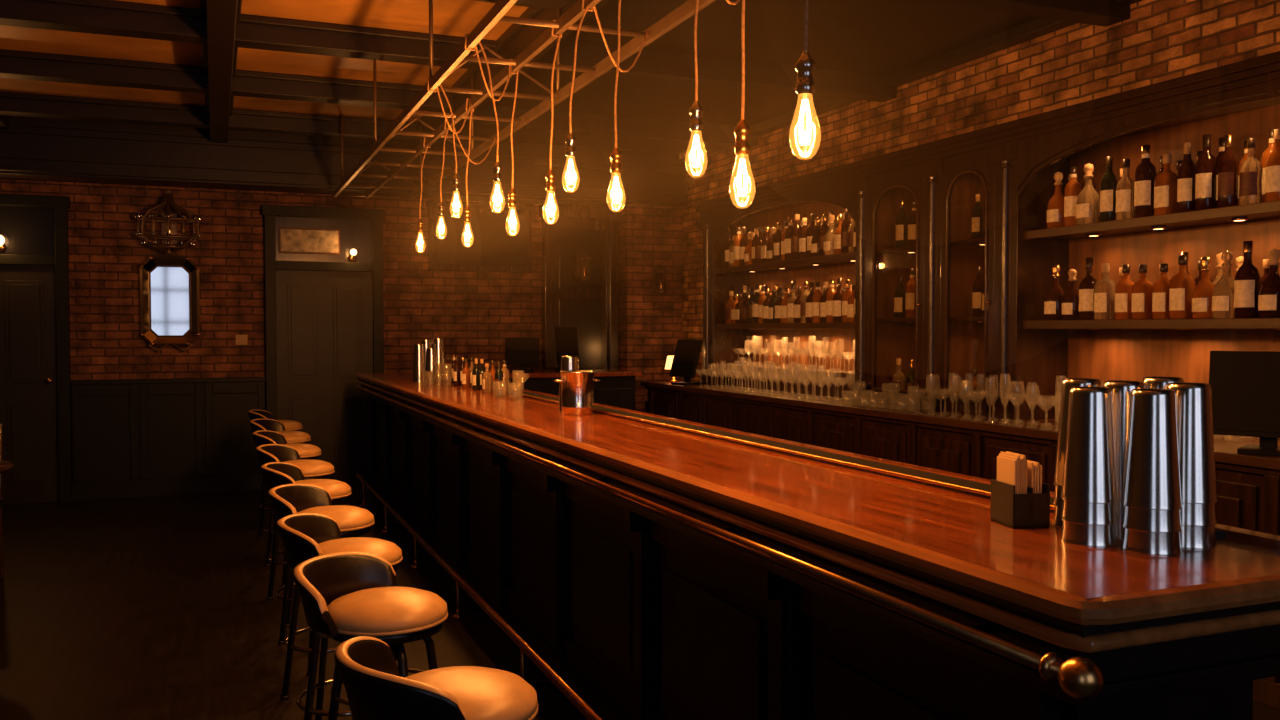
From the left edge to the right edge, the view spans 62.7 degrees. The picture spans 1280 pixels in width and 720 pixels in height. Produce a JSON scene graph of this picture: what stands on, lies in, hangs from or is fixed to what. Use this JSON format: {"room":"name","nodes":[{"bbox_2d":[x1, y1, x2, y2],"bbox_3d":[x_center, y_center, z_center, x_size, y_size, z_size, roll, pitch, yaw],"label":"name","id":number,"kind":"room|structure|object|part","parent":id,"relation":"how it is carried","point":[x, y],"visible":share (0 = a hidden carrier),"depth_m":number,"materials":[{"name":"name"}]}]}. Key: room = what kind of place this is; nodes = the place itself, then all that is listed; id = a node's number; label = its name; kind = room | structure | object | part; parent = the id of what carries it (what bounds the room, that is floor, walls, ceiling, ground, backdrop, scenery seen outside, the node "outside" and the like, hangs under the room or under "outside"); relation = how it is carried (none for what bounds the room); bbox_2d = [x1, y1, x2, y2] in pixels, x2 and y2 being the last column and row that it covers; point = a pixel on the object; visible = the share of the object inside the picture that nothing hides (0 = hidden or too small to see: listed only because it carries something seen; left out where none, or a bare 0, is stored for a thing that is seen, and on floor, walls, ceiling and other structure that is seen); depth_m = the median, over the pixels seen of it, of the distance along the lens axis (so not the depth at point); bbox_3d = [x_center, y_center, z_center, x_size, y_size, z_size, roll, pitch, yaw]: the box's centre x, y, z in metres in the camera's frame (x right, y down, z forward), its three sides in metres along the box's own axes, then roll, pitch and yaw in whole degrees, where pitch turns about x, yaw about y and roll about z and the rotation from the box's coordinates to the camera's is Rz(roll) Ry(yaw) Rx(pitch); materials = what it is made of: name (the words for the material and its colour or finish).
{"room":"bar","nodes":[
{"label":"bar","id":0,"kind":"room"},
{"bbox_2d":[0,115,9,129],"bbox_3d":[-2.957,-1.753,3.122,0.200,0.180,11.100,-1,2,-22],"label":"ceiling beam","id":1,"kind":"structure","parent":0,"point":[4,119],"depth_m":8.14,"materials":[{"name":"brown wood"}]},
{"bbox_2d":[0,179,541,379],"bbox_3d":[-2.941,-0.435,9.654,7.000,3.200,0.120,-1,2,-22],"label":"wall","id":2,"kind":"structure","parent":0,"point":[473,313],"depth_m":9.31,"materials":[{"name":"brick"}]},
{"bbox_2d":[0,194,71,504],"bbox_3d":[-5.275,-0.079,8.594,1.110,2.550,0.110,-1,2,-22],"label":"door","id":3,"kind":"structure","parent":2,"relation":"in","point":[35,367],"depth_m":8.70,"materials":[{"name":"green paint"}]},
{"bbox_2d":[0,235,5,251],"bbox_3d":[-5.216,-0.950,8.543,0.090,0.135,0.134,-1,2,-22],"label":"sconce","id":4,"kind":"object","parent":3,"relation":"attached to","point":[2,240],"visible":1,"depth_m":8.55,"materials":[{"name":"gold metal"}]},
{"bbox_2d":[72,474,262,500],"bbox_3d":[-3.559,1.100,9.335,5.580,0.150,0.030,-1,2,-22],"label":"baseboard","id":5,"kind":"structure","parent":2,"relation":"attached to","point":[89,491],"depth_m":9.10,"materials":[{"name":"green paint"}]},
{"bbox_2d":[70,377,265,482],"bbox_3d":[-3.566,0.665,9.339,5.580,1.020,0.055,-1,2,-22],"label":"wainscoting","id":6,"kind":"structure","parent":2,"relation":"attached to","point":[122,429],"depth_m":9.10,"materials":[{"name":"green paint"}]},
{"bbox_2d":[134,189,201,254],"bbox_3d":[-4.022,-1.178,8.958,0.528,0.557,0.315,-1,2,-22],"label":"sconce","id":7,"kind":"object","parent":2,"relation":"attached to","point":[169,237],"visible":1,"depth_m":8.92,"materials":[{"name":"metal"}]},
{"bbox_2d":[139,256,199,351],"bbox_3d":[-4.066,-0.481,9.088,0.472,0.826,0.080,-1,2,-22],"label":"ornate mirror","id":8,"kind":"object","parent":2,"relation":"attached to","point":[169,286],"visible":1,"depth_m":9.08,"materials":[{"name":"mirror"}]},
{"bbox_2d":[235,335,247,344],"bbox_3d":[-3.544,-0.180,9.340,0.100,0.090,0.021,-1,2,-22],"label":"light switch","id":9,"kind":"object","parent":2,"relation":"attached to","point":[240,339],"visible":1,"depth_m":9.34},
{"bbox_2d":[262,205,384,485],"bbox_3d":[-2.865,-0.107,9.569,1.070,2.550,0.110,-1,2,-22],"label":"door","id":10,"kind":"structure","parent":2,"relation":"in","point":[324,316],"depth_m":9.58,"materials":[{"name":"green paint"}]},
{"bbox_2d":[348,249,356,261],"bbox_3d":[-2.623,-0.954,9.600,0.080,0.120,0.119,-1,2,-22],"label":"sconce","id":11,"kind":"object","parent":10,"relation":"attached to","point":[352,257],"visible":1,"depth_m":9.63,"materials":[{"name":"gold metal"}]},
{"bbox_2d":[426,200,533,272],"bbox_3d":[-1.529,-1.178,10.090,1.040,0.660,0.089,-1,2,-22],"label":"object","id":12,"kind":"object","parent":2,"relation":"attached to","point":[494,247],"visible":1,"depth_m":10.06,"materials":[{"name":"black plastic"}]},
{"bbox_2d":[539,204,620,369],"bbox_3d":[-0.593,-0.194,10.471,0.820,2.670,0.139,-1,2,-22],"label":"door","id":13,"kind":"structure","parent":2,"relation":"in","point":[591,305],"depth_m":10.46,"materials":[{"name":"brown wood"}]},
{"bbox_2d":[577,250,591,280],"bbox_3d":[-0.555,-0.929,10.354,0.150,0.307,0.204,-1,2,-22],"label":"lantern sconce","id":14,"kind":"object","parent":13,"relation":"attached to","point":[582,270],"visible":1,"depth_m":10.32,"materials":[{"name":"metal"}]},
{"bbox_2d":[0,0,1037,153],"bbox_3d":[-0.761,-1.925,4.222,7.200,0.100,11.500,-1,2,-22],"label":"ceiling","id":15,"kind":"structure","parent":0,"point":[882,37],"depth_m":6.55,"materials":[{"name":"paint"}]},
{"bbox_2d":[0,91,418,141],"bbox_3d":[-3.832,-1.923,8.213,4.300,0.140,0.240,-1,2,-22],"label":"ceiling beam","id":16,"kind":"structure","parent":15,"relation":"attached to","point":[11,103],"depth_m":8.22,"materials":[{"name":"brown wood"}]},
{"bbox_2d":[200,0,241,142],"bbox_3d":[-1.473,-1.771,3.722,0.200,0.180,11.100,-1,2,-22],"label":"ceiling beam","id":17,"kind":"structure","parent":15,"relation":"attached to","point":[220,53],"depth_m":6.26,"materials":[{"name":"brown wood"}]},
{"bbox_2d":[0,49,452,112],"bbox_3d":[-3.325,-1.886,6.962,4.300,0.140,0.240,-1,2,-22],"label":"ceiling beam","id":18,"kind":"structure","parent":15,"relation":"attached to","point":[14,64],"depth_m":7.03,"materials":[{"name":"brown wood"}]},
{"bbox_2d":[0,0,498,70],"bbox_3d":[-2.819,-1.849,5.711,4.300,0.140,0.240,-1,2,-22],"label":"ceiling beam","id":19,"kind":"structure","parent":15,"relation":"attached to","point":[103,17],"depth_m":5.88,"materials":[{"name":"brown wood"}]},
{"bbox_2d":[0,116,687,206],"bbox_3d":[-2.840,-1.767,9.364,7.000,0.520,0.420,-1,2,-22],"label":"ceiling beam","id":20,"kind":"structure","parent":15,"relation":"attached to","point":[33,148],"depth_m":9.12,"materials":[{"name":"brown wood"}]},
{"bbox_2d":[408,0,608,154],"bbox_3d":[0.056,-1.789,4.341,0.200,0.180,11.100,-1,2,-22],"label":"ceiling beam","id":21,"kind":"structure","parent":15,"relation":"attached to","point":[517,37],"depth_m":6.22,"materials":[{"name":"brown wood"}]},
{"bbox_2d":[474,0,567,9],"bbox_3d":[-2.312,-1.812,4.461,4.300,0.140,0.240,-1,2,-22],"label":"ceiling beam","id":22,"kind":"structure","parent":15,"relation":"attached to","point":[543,4],"depth_m":5.19,"materials":[{"name":"brown wood"}]},
{"bbox_2d":[333,0,820,247],"bbox_3d":[-0.680,-1.172,5.140,0.717,1.461,8.900,-1,2,-22],"label":"hanging light frame","id":23,"kind":"object","parent":15,"relation":"hanging from","point":[496,14],"depth_m":4.60,"materials":[{"name":"metal"}]},
{"bbox_3d":[-1.358,-1.034,6.581,0.105,0.726,0.066,-1,2,-22],"label":"edison pendant light","id":24,"kind":"part","parent":23,"relation":"part of","materials":[{"name":"glass"}]},
{"bbox_3d":[-0.878,-1.025,5.214,0.142,0.667,0.443,1,2,20],"label":"edison pendant light","id":25,"kind":"part","parent":23,"relation":"part of","materials":[{"name":"glass"}]},
{"bbox_3d":[-0.992,-1.041,6.183,0.075,0.692,0.569,1,2,32],"label":"edison pendant light","id":26,"kind":"part","parent":23,"relation":"part of","materials":[{"name":"glass"}]},
{"bbox_3d":[-0.895,-0.977,5.477,0.077,0.776,0.066,-1,2,-22],"label":"edison pendant light","id":27,"kind":"part","parent":23,"relation":"part of","materials":[{"name":"glass"}]},
{"bbox_3d":[-0.576,-0.973,4.467,0.140,0.726,0.443,1,2,20],"label":"edison pendant light","id":28,"kind":"part","parent":23,"relation":"part of","materials":[{"name":"glass"}]},
{"bbox_3d":[-0.567,-0.947,4.676,0.068,0.789,0.066,-1,2,-22],"label":"edison pendant light","id":29,"kind":"part","parent":23,"relation":"part of","materials":[{"name":"glass"}]},
{"bbox_3d":[-0.336,-0.925,4.080,0.089,0.796,0.066,-1,2,-22],"label":"edison pendant light","id":30,"kind":"part","parent":23,"relation":"part of","materials":[{"name":"glass"}]},
{"bbox_3d":[-0.091,-0.961,3.935,0.087,0.719,0.588,1,2,34],"label":"edison pendant light","id":31,"kind":"part","parent":23,"relation":"part of","materials":[{"name":"glass"}]},
{"bbox_3d":[-0.079,-0.898,3.477,0.066,0.814,0.066,-1,2,-22],"label":"edison pendant light","id":32,"kind":"part","parent":23,"relation":"part of","materials":[{"name":"glass"}]},
{"bbox_3d":[0.249,-0.906,3.132,0.063,0.782,0.534,1,2,23],"label":"edison pendant light","id":33,"kind":"part","parent":23,"relation":"part of","materials":[{"name":"glass"}]},
{"bbox_3d":[0.275,-0.820,2.520,0.129,0.913,0.066,-1,2,-22],"label":"edison pendant light","id":34,"kind":"part","parent":23,"relation":"part of","materials":[{"name":"glass"}]},
{"bbox_3d":[0.337,-0.836,2.217,0.143,0.867,0.442,1,2,20],"label":"edison pendant light","id":35,"kind":"part","parent":23,"relation":"part of","materials":[{"name":"glass"}]},
{"bbox_2d":[464,105,757,146],"bbox_3d":[-0.180,-1.933,8.720,2.550,0.150,0.160,-1,2,-22],"label":"ceiling beam","id":36,"kind":"structure","parent":15,"relation":"attached to","point":[583,124],"depth_m":8.64,"materials":[{"name":"brown wood"}]},
{"bbox_2d":[536,40,896,101],"bbox_3d":[0.570,-1.878,6.867,2.550,0.150,0.160,-1,2,-22],"label":"ceiling beam","id":37,"kind":"structure","parent":15,"relation":"attached to","point":[657,65],"depth_m":6.79,"materials":[{"name":"brown wood"}]},
{"bbox_2d":[921,0,1129,26],"bbox_3d":[1.321,-1.824,5.014,2.550,0.150,0.160,-1,2,-22],"label":"ceiling beam","id":38,"kind":"structure","parent":15,"relation":"attached to","point":[1105,13],"depth_m":5.31,"materials":[{"name":"brown wood"}]},
{"bbox_2d":[0,485,1279,719],"bbox_3d":[-0.761,1.373,4.319,7.000,0.100,11.500,-1,2,-22],"label":"floor","id":39,"kind":"structure","parent":0,"point":[147,608],"depth_m":5.22,"materials":[{"name":"brown wood"}]},
{"bbox_2d":[0,423,3,577],"bbox_3d":[-3.830,0.822,5.891,0.400,0.910,0.446,-1,2,-22],"label":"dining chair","id":40,"kind":"object","parent":39,"relation":"on","point":[1,424],"visible":0.92,"depth_m":6.11,"materials":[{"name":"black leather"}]},
{"bbox_2d":[0,460,13,473],"bbox_3d":[-3.578,0.919,5.270,0.760,0.752,0.760,-1,2,-22],"label":"round table","id":41,"kind":"object","parent":39,"relation":"on","point":[5,466],"visible":1,"depth_m":5.38,"materials":[{"name":"brown wood"}]},
{"bbox_2d":[248,409,302,515],"bbox_3d":[-2.870,0.799,8.309,0.430,0.812,0.439,0,2,-14],"label":"bar stool","id":42,"kind":"object","parent":39,"relation":"on","point":[290,425],"visible":0.28,"depth_m":8.21,"materials":[{"name":"beige leather"}]},
{"bbox_2d":[250,419,310,537],"bbox_3d":[-2.529,0.825,7.429,0.430,0.812,0.439,0,2,-2],"label":"bar stool","id":43,"kind":"object","parent":39,"relation":"on","point":[301,437],"visible":0.32,"depth_m":7.33,"materials":[{"name":"beige leather"}]},
{"bbox_2d":[252,430,320,565],"bbox_3d":[-2.200,0.850,6.587,0.430,0.812,0.439,0,2,-12],"label":"bar stool","id":44,"kind":"object","parent":39,"relation":"on","point":[262,437],"visible":0.32,"depth_m":6.49,"materials":[{"name":"beige leather"}]},
{"bbox_2d":[256,444,334,599],"bbox_3d":[-1.879,0.874,5.771,0.430,0.812,0.439,0,2,-4],"label":"bar stool","id":45,"kind":"object","parent":39,"relation":"on","point":[267,453],"visible":0.38,"depth_m":5.68,"materials":[{"name":"beige leather"}]},
{"bbox_2d":[261,462,351,643],"bbox_3d":[-1.575,0.897,5.005,0.430,0.812,0.439,0,2,-14],"label":"bar stool","id":46,"kind":"object","parent":39,"relation":"on","point":[275,474],"visible":0.37,"depth_m":4.92,"materials":[{"name":"beige leather"}]},
{"bbox_2d":[268,483,373,699],"bbox_3d":[-1.273,0.919,4.251,0.430,0.812,0.439,0,2,2],"label":"bar stool","id":47,"kind":"object","parent":39,"relation":"on","point":[287,499],"visible":0.41,"depth_m":4.17,"materials":[{"name":"beige leather"}]},
{"bbox_2d":[276,513,401,719],"bbox_3d":[-1.007,0.939,3.577,0.430,0.812,0.439,0,2,-8],"label":"bar stool","id":48,"kind":"object","parent":39,"relation":"on","point":[304,536],"visible":0.42,"depth_m":3.52,"materials":[{"name":"beige leather"}]},
{"bbox_2d":[293,552,447,719],"bbox_3d":[-0.722,0.959,2.883,0.430,0.812,0.439,0,2,12],"label":"bar stool","id":49,"kind":"object","parent":39,"relation":"on","point":[345,596],"visible":0.86,"depth_m":2.79,"materials":[{"name":"beige leather"}]},
{"bbox_2d":[334,636,537,719],"bbox_3d":[-0.401,0.981,2.160,0.430,0.812,0.439,-1,2,-32],"label":"bar stool","id":50,"kind":"object","parent":39,"relation":"on","point":[375,688],"visible":1,"depth_m":2.06,"materials":[{"name":"beige leather"}]},
{"bbox_2d":[356,473,604,719],"bbox_3d":[-0.878,1.181,5.305,0.147,0.226,7.975,-1,2,-22],"label":"rail","id":51,"kind":"object","parent":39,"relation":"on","point":[587,710],"visible":0.84,"depth_m":4.63,"materials":[{"name":"gold metal"}]},
{"bbox_2d":[509,369,641,410],"bbox_3d":[-0.673,0.636,9.481,1.230,1.070,0.640,-1,2,-22],"label":"countertop","id":52,"kind":"structure","parent":39,"relation":"on","point":[616,387],"depth_m":9.31,"materials":[{"name":"brown wood"}]},
{"bbox_2d":[505,338,539,371],"bbox_3d":[-1.041,-0.045,9.291,0.300,0.301,0.200,0,2,-1],"label":"terminal","id":53,"kind":"object","parent":52,"relation":"on","point":[522,352],"visible":0.94,"depth_m":9.27,"materials":[{"name":"black plastic"}]},
{"bbox_2d":[554,327,578,370],"bbox_3d":[-0.662,-0.100,9.497,0.200,0.397,0.200,-1,2,-18],"label":"terminal","id":54,"kind":"object","parent":52,"relation":"on","point":[566,341],"visible":0.7,"depth_m":9.48,"materials":[{"name":"black plastic"}]},
{"bbox_2d":[355,373,1279,719],"bbox_3d":[-0.621,0.749,5.357,0.628,1.088,8.148,-1,2,-22],"label":"bar counter","id":55,"kind":"object","parent":39,"relation":"on","point":[647,614],"depth_m":2.55,"materials":[{"name":"brown wood"}]},
{"bbox_2d":[412,343,424,381],"bbox_3d":[-1.591,0.019,7.559,0.095,0.276,0.095,-1,2,-22],"label":"tins","id":56,"kind":"object","parent":55,"relation":"on","point":[418,369],"visible":0.92,"depth_m":7.52,"materials":[{"name":"metal"}]},
{"bbox_2d":[421,339,430,359],"bbox_3d":[-1.573,0.000,7.727,0.095,0.304,0.095,-1,2,-22],"label":"tins","id":57,"kind":"object","parent":55,"relation":"on","point":[427,342],"visible":0.27,"depth_m":7.69,"materials":[{"name":"metal"}]},
{"bbox_2d":[425,347,437,382],"bbox_3d":[-1.479,0.036,7.443,0.095,0.248,0.095,-1,2,-22],"label":"tins","id":58,"kind":"object","parent":55,"relation":"on","point":[431,366],"visible":0.94,"depth_m":7.41,"materials":[{"name":"metal"}]},
{"bbox_2d":[433,338,444,381],"bbox_3d":[-1.462,-0.003,7.611,0.095,0.317,0.095,-1,2,-22],"label":"tins","id":59,"kind":"object","parent":55,"relation":"on","point":[437,342],"visible":0.6,"depth_m":7.58,"materials":[{"name":"metal"}]},
{"bbox_2d":[445,355,508,395],"bbox_3d":[-1.062,0.082,6.719,0.127,0.198,1.589,-1,2,-22],"label":"bottles","id":60,"kind":"object","parent":55,"relation":"on","point":[478,378],"visible":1,"depth_m":6.50,"materials":[{"name":"glass"}]},
{"bbox_2d":[559,355,578,411],"bbox_3d":[-0.325,0.108,4.858,0.105,0.257,0.105,-1,2,-22],"label":"tins","id":61,"kind":"object","parent":55,"relation":"on","point":[569,362],"visible":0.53,"depth_m":4.82,"materials":[{"name":"metal"}]},
{"bbox_2d":[554,370,600,414],"bbox_3d":[-0.280,0.145,4.694,0.209,0.192,0.156,-1,2,-22],"label":"ice bucket","id":62,"kind":"object","parent":55,"relation":"on","point":[577,386],"visible":1,"depth_m":4.63,"materials":[{"name":"silver metal"}]},
{"bbox_2d":[355,385,1103,700],"bbox_3d":[-0.889,0.335,5.200,0.075,0.060,8.115,-1,2,-22],"label":"rail","id":63,"kind":"object","parent":55,"relation":"attached to","point":[1079,678],"visible":1,"depth_m":1.89,"materials":[{"name":"gold metal"}]},
{"bbox_2d":[990,451,1049,528],"bbox_3d":[0.740,0.250,2.045,0.076,0.139,0.085,0,2,-11],"label":"caddy","id":64,"kind":"object","parent":55,"relation":"on","point":[1019,496],"visible":1,"depth_m":2.01,"materials":[{"name":"black metal"}]},
{"bbox_2d":[1053,378,1100,527],"bbox_3d":[0.849,0.178,2.024,0.095,0.284,0.095,-1,2,-22],"label":"tins","id":65,"kind":"object","parent":55,"relation":"on","point":[1067,383],"visible":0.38,"depth_m":2.01,"materials":[{"name":"metal"}]},
{"bbox_2d":[1060,386,1118,546],"bbox_3d":[0.803,0.187,1.874,0.095,0.276,0.095,-1,2,-22],"label":"tins","id":66,"kind":"object","parent":55,"relation":"on","point":[1089,493],"visible":1,"depth_m":1.84,"materials":[{"name":"metal"}]},
{"bbox_2d":[1103,380,1144,539],"bbox_3d":[0.887,0.181,1.929,0.095,0.284,0.095,-1,2,-22],"label":"tins","id":67,"kind":"object","parent":55,"relation":"on","point":[1121,389],"visible":0.25,"depth_m":1.89,"materials":[{"name":"metal"}]},
{"bbox_2d":[1120,388,1182,554],"bbox_3d":[0.881,0.189,1.806,0.095,0.276,0.095,-1,2,-22],"label":"tins","id":68,"kind":"object","parent":55,"relation":"on","point":[1151,502],"visible":1,"depth_m":1.77,"materials":[{"name":"metal"}]},
{"bbox_2d":[1143,376,1183,388],"bbox_3d":[0.979,0.177,1.969,0.095,0.290,0.095,-1,2,-22],"label":"tins","id":69,"kind":"object","parent":55,"relation":"on","point":[1151,382],"visible":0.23,"depth_m":1.94,"materials":[{"name":"metal"}]},
{"bbox_2d":[1167,382,1217,548],"bbox_3d":[0.968,0.183,1.857,0.095,0.284,0.095,-1,2,-22],"label":"tins","id":70,"kind":"object","parent":55,"relation":"on","point":[1193,400],"visible":0.7,"depth_m":1.82,"materials":[{"name":"metal"}]},
{"bbox_2d":[641,51,1279,709],"bbox_3d":[1.742,-0.021,6.479,0.690,2.560,7.560,-1,2,-22],"label":"bar cabinet","id":71,"kind":"object","parent":39,"relation":"on","point":[1018,160],"visible":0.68,"depth_m":5.78,"materials":[{"name":"brown wood"}]},
{"bbox_2d":[665,356,678,381],"bbox_3d":[0.312,0.084,9.681,0.170,0.240,0.170,-1,2,-22],"label":"table lamp","id":72,"kind":"object","parent":71,"relation":"in","point":[669,361],"visible":0.48,"depth_m":9.63,"materials":[{"name":"gold metal"}]},
{"bbox_2d":[669,339,702,384],"bbox_3d":[0.407,0.017,9.286,0.200,0.397,0.300,-1,2,-39],"label":"terminal","id":73,"kind":"object","parent":71,"relation":"in","point":[687,351],"visible":1,"depth_m":9.25,"materials":[{"name":"black plastic"}]},
{"bbox_2d":[695,359,849,399],"bbox_3d":[0.985,0.122,8.069,0.350,0.257,1.995,-1,2,-22],"label":"glassware","id":74,"kind":"object","parent":71,"relation":"in","point":[739,359],"visible":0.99,"depth_m":8.02,"materials":[{"name":"clear glass"}]},
{"bbox_2d":[725,278,854,323],"bbox_3d":[1.210,-0.452,8.138,0.244,0.332,2.062,-1,2,-22],"label":"liquor bottles","id":75,"kind":"object","parent":71,"relation":"in","point":[759,305],"visible":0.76,"depth_m":8.02,"materials":[{"name":"glass"}]},
{"bbox_2d":[725,209,855,266],"bbox_3d":[1.208,-0.941,8.137,0.268,0.348,2.086,-1,2,-22],"label":"liquor bottles","id":76,"kind":"object","parent":71,"relation":"in","point":[797,241],"visible":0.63,"depth_m":7.95},
{"bbox_2d":[729,365,854,398],"bbox_3d":[1.253,0.158,8.186,0.220,0.179,2.020,-1,2,-22],"label":"shelf","id":77,"kind":"object","parent":71,"relation":"on","point":[828,388],"visible":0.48,"depth_m":8.06,"materials":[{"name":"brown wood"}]},
{"bbox_2d":[733,337,852,372],"bbox_3d":[1.250,-0.060,8.164,0.206,0.257,1.988,-1,2,-22],"label":"glassware","id":78,"kind":"object","parent":77,"relation":"on","point":[828,337],"visible":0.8,"depth_m":8.56,"materials":[{"name":"clear glass"}]},
{"bbox_2d":[842,383,936,410],"bbox_3d":[1.527,0.216,6.501,0.195,0.162,0.778,-1,2,-22],"label":"glassware","id":79,"kind":"object","parent":71,"relation":"in","point":[865,383],"visible":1,"depth_m":6.58,"materials":[{"name":"clear glass"}]},
{"bbox_2d":[892,358,917,393],"bbox_3d":[1.765,0.140,6.713,0.090,0.300,0.458,-1,2,-22],"label":"liquor bottles","id":80,"kind":"object","parent":71,"relation":"in","point":[898,379],"visible":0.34,"depth_m":6.84},
{"bbox_2d":[894,269,918,317],"bbox_3d":[1.764,-0.426,6.667,0.085,0.315,0.418,-1,2,-25],"label":"liquor bottles","id":81,"kind":"object","parent":71,"relation":"in","point":[904,301],"visible":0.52,"depth_m":6.71,"materials":[{"name":"glass"}]},
{"bbox_2d":[896,200,919,247],"bbox_3d":[1.765,-0.875,6.657,0.087,0.312,0.413,-1,2,-22],"label":"liquor bottles","id":82,"kind":"object","parent":71,"relation":"in","point":[905,226],"visible":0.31,"depth_m":6.78,"materials":[{"name":"glass"}]},
{"bbox_2d":[906,250,915,252],"bbox_3d":[1.729,-0.691,6.691,0.068,0.014,0.068,-1,2,-22],"label":"puck light","id":83,"kind":"object","parent":71,"relation":"attached to","point":[907,251],"visible":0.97,"depth_m":6.67,"materials":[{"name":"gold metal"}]},
{"bbox_2d":[966,370,986,399],"bbox_3d":[2.025,0.149,6.080,0.078,0.320,0.330,-1,2,-24],"label":"liquor bottles","id":84,"kind":"object","parent":71,"relation":"in","point":[974,388],"visible":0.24,"depth_m":6.17,"materials":[{"name":"glass"}]},
{"bbox_2d":[972,267,987,316],"bbox_3d":[2.020,-0.396,6.038,0.085,0.291,0.289,-1,2,-22],"label":"liquor bottles","id":85,"kind":"object","parent":71,"relation":"in","point":[978,285],"visible":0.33,"depth_m":6.11,"materials":[{"name":"glass"}]},
{"bbox_2d":[972,189,988,238],"bbox_3d":[2.021,-0.856,6.029,0.083,0.311,0.302,-1,2,-22],"label":"liquor bottles","id":86,"kind":"object","parent":71,"relation":"in","point":[977,212],"visible":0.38,"depth_m":6.11,"materials":[{"name":"brown glass"}]},
{"bbox_2d":[934,377,1057,427],"bbox_3d":[1.903,0.197,5.579,0.296,0.254,1.191,-1,2,-22],"label":"glassware","id":87,"kind":"object","parent":71,"relation":"in","point":[1000,377],"visible":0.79,"depth_m":5.40,"materials":[{"name":"clear glass"}]},
{"bbox_2d":[1087,233,1100,236],"bbox_3d":[2.336,-0.645,5.406,0.068,0.014,0.068,-1,2,-22],"label":"puck light","id":88,"kind":"object","parent":71,"relation":"attached to","point":[1088,234],"visible":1,"depth_m":5.38,"materials":[{"name":"gold metal"}]},
{"bbox_2d":[1151,226,1165,229],"bbox_3d":[2.486,-0.634,5.035,0.068,0.014,0.068,-1,2,-22],"label":"puck light","id":89,"kind":"object","parent":71,"relation":"attached to","point":[1152,227],"visible":0.99,"depth_m":5.01,"materials":[{"name":"gold metal"}]},
{"bbox_2d":[1044,241,1279,319],"bbox_3d":[2.627,-0.349,4.648,0.277,0.331,2.120,-1,2,-22],"label":"liquor bottles","id":90,"kind":"object","parent":71,"relation":"in","point":[1248,294],"visible":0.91,"depth_m":4.80,"materials":[{"name":"brown glass"}]},
{"bbox_2d":[1047,128,1279,227],"bbox_3d":[2.629,-0.837,4.635,0.287,0.347,2.156,-1,2,-22],"label":"liquor bottles","id":91,"kind":"object","parent":71,"relation":"in","point":[1220,181],"visible":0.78,"depth_m":4.84},
{"bbox_2d":[1231,217,1247,220],"bbox_3d":[2.647,-0.622,4.637,0.068,0.014,0.068,-1,2,-22],"label":"puck light","id":92,"kind":"object","parent":71,"relation":"attached to","point":[1233,218],"visible":1,"depth_m":4.61,"materials":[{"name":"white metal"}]},
{"bbox_2d":[1209,351,1279,455],"bbox_3d":[2.486,0.166,4.152,0.420,0.401,0.200,1,2,39],"label":"monitor","id":93,"kind":"object","parent":71,"relation":"in","point":[1245,385],"visible":0.87,"depth_m":4.18,"materials":[{"name":"black plastic"}]},
{"bbox_2d":[619,205,682,412],"bbox_3d":[0.100,-0.204,10.676,0.599,2.679,0.279,-1,2,-22],"label":"brick wall","id":94,"kind":"structure","parent":0,"point":[650,322],"depth_m":10.52,"materials":[{"name":"brown brick"}]},
{"bbox_2d":[652,264,667,293],"bbox_3d":[0.195,-0.801,10.424,0.150,0.307,0.224,-1,2,-22],"label":"lantern sconce","id":95,"kind":"object","parent":94,"relation":"attached to","point":[657,284],"visible":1,"depth_m":10.38,"materials":[{"name":"metal"}]},
{"bbox_2d":[682,0,1279,379],"bbox_3d":[2.539,-0.316,5.606,0.120,3.200,11.500,-1,2,-22],"label":"wall","id":96,"kind":"structure","parent":0,"point":[1161,40],"depth_m":6.31,"materials":[{"name":"brick"}]},
{"bbox_2d":[679,0,1141,161],"bbox_3d":[2.512,-1.868,5.334,0.100,0.080,11.100,-1,2,-22],"label":"crown molding","id":97,"kind":"structure","parent":96,"relation":"attached to","point":[1035,28],"depth_m":6.73,"materials":[{"name":"paint"}]}
]}

